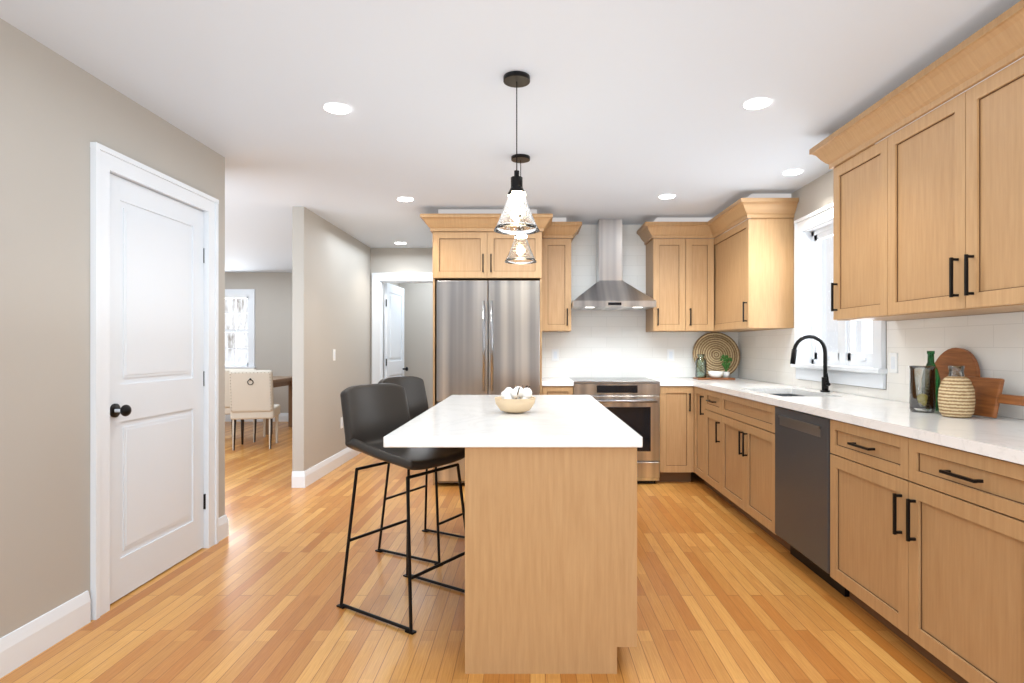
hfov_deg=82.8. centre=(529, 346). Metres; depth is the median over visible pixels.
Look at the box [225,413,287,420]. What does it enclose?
baseboard
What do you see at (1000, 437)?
countertop
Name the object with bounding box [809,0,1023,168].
crown molding
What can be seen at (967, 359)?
round board
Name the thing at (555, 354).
electrical outlet
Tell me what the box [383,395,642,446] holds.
island countertop
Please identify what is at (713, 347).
woven tray
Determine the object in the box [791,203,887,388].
window
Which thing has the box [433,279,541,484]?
refrigerator
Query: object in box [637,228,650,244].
crown molding
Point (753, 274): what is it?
upper cabinet
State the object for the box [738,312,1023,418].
wall tile
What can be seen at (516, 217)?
pendant light
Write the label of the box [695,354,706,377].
decorative jar
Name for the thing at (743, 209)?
crown molding
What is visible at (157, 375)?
closet door
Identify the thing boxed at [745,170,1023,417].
wall
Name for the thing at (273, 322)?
wall
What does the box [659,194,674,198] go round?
recessed light
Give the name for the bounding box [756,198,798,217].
crown molding
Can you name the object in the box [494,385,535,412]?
bowl
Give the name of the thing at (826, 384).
faucet
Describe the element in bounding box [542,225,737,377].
wall tile
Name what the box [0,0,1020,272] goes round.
ceiling
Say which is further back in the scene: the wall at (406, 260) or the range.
the wall at (406, 260)
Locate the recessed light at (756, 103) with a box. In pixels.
[744,98,769,108]
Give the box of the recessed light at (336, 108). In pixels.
[324,103,349,113]
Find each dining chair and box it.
[225,369,265,441]
[229,370,280,449]
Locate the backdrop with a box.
[225,299,872,362]
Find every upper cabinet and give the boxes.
[433,232,541,280]
[708,218,793,331]
[831,57,1023,320]
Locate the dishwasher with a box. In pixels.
[775,406,848,596]
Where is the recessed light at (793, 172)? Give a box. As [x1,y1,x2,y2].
[783,169,802,174]
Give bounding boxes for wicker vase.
[938,366,975,417]
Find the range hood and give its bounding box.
[571,219,655,309]
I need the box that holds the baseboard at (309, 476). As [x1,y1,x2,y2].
[300,447,360,487]
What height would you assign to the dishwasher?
0.872 m
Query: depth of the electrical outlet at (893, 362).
3.29 m
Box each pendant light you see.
[494,71,539,234]
[505,154,536,263]
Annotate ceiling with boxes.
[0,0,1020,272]
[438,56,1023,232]
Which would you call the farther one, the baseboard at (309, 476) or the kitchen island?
the baseboard at (309, 476)
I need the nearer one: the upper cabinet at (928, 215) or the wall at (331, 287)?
the upper cabinet at (928, 215)
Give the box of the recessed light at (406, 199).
[397,197,412,201]
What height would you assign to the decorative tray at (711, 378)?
0.013 m
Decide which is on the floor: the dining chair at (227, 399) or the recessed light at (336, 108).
the dining chair at (227, 399)
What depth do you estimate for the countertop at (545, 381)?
5.14 m
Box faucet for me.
[790,335,830,391]
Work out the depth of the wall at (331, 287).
5.55 m
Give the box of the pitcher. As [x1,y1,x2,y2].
[909,366,935,412]
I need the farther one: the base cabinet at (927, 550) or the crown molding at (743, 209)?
the crown molding at (743, 209)
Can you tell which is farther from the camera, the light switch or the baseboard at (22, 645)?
the light switch
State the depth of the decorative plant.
5.50 m
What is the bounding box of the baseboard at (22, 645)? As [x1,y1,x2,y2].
[0,591,90,677]
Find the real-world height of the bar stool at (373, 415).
1.032 m
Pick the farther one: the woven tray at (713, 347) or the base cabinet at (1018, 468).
the woven tray at (713, 347)
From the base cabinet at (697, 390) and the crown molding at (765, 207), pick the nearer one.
the crown molding at (765, 207)
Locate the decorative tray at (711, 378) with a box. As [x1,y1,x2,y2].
[693,377,734,379]
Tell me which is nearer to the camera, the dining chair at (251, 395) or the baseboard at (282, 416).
the dining chair at (251, 395)
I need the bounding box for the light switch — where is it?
[333,349,335,360]
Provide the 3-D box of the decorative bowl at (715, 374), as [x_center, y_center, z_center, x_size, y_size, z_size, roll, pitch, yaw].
[1.745,0.259,5.450,0.144,0.062,0.144,0,0,0]
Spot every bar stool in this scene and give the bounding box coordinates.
[336,383,464,634]
[375,376,464,565]
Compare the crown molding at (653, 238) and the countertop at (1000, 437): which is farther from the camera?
the crown molding at (653, 238)
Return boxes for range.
[570,377,659,483]
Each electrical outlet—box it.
[552,349,558,360]
[667,349,673,360]
[890,353,897,372]
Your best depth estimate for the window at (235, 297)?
9.48 m
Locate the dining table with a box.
[265,376,291,434]
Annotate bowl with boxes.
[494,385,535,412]
[708,371,723,377]
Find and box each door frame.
[90,142,218,619]
[372,273,432,383]
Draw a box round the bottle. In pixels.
[921,351,939,410]
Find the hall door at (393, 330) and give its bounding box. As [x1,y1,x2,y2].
[384,283,407,377]
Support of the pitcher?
on the countertop at (1000, 437)
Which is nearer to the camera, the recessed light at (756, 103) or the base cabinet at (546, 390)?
the recessed light at (756, 103)
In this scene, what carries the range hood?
attached to the wall tile at (607, 343)
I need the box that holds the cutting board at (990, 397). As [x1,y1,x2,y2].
[967,376,1023,417]
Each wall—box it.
[0,18,224,637]
[225,273,291,412]
[292,207,398,470]
[371,248,432,383]
[399,283,432,408]
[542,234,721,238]
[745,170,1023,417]
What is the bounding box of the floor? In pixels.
[0,422,956,682]
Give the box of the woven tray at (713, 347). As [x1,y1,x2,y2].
[693,332,739,376]
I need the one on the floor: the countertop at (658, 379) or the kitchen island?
the kitchen island
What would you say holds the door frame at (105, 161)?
attached to the wall at (51, 115)
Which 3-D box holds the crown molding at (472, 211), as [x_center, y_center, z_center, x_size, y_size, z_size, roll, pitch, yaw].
[0.633,-1.179,3.115,2.892,0.083,5.329,0,0,0]
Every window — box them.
[225,289,255,368]
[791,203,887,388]
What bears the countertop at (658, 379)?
on the base cabinet at (676, 461)
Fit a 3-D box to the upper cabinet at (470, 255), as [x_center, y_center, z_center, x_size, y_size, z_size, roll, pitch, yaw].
[-0.377,-0.810,5.422,0.963,0.410,0.712,0,0,0]
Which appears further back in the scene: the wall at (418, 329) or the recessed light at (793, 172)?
the wall at (418, 329)
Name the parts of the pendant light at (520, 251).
lamp shade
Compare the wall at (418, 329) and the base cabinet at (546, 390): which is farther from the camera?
the wall at (418, 329)
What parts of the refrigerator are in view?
fridge panel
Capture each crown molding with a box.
[420,214,581,241]
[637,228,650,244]
[640,222,703,239]
[704,198,755,237]
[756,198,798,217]
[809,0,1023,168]
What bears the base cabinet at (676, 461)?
on the floor
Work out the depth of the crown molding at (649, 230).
5.37 m
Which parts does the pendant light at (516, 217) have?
lamp shade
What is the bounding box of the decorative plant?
[720,355,731,377]
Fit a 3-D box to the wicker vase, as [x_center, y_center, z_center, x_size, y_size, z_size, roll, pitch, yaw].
[1.860,0.193,2.530,0.134,0.222,0.134,0,0,0]
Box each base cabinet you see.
[542,386,572,394]
[657,386,693,481]
[694,387,701,477]
[702,388,775,510]
[830,419,1013,682]
[1014,463,1023,682]
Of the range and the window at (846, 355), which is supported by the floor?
the range
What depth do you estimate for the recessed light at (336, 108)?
2.95 m
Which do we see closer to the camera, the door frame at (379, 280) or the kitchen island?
the kitchen island
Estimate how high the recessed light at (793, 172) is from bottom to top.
0.007 m
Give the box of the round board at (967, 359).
[935,348,979,383]
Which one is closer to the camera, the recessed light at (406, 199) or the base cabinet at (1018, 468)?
the base cabinet at (1018, 468)
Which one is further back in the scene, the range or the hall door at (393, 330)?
the hall door at (393, 330)
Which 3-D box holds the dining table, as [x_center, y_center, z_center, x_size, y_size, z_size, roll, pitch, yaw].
[-4.575,0.837,8.500,2.050,0.764,1.000,0,0,0]
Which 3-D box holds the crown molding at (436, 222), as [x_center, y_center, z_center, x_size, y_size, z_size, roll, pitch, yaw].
[-0.236,-1.083,5.391,1.429,0.137,0.770,0,0,0]
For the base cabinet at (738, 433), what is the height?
0.874 m
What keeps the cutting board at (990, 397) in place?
on the countertop at (1000, 437)
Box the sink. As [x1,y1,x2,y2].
[772,394,801,395]
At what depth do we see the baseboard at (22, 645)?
2.32 m
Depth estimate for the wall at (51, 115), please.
2.38 m
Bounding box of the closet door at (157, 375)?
[110,173,205,603]
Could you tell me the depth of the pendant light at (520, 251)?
3.67 m
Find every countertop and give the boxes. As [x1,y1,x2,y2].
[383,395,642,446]
[542,378,573,385]
[649,378,661,385]
[670,378,1023,464]
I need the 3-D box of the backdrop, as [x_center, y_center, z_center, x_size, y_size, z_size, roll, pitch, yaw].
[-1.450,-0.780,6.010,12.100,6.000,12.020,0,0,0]
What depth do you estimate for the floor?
2.73 m
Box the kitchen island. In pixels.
[465,447,636,673]
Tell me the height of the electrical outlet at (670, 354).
0.115 m
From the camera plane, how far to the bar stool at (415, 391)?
3.69 m
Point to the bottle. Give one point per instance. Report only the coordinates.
(930, 359)
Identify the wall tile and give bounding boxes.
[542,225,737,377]
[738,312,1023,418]
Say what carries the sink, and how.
in the countertop at (1000, 437)

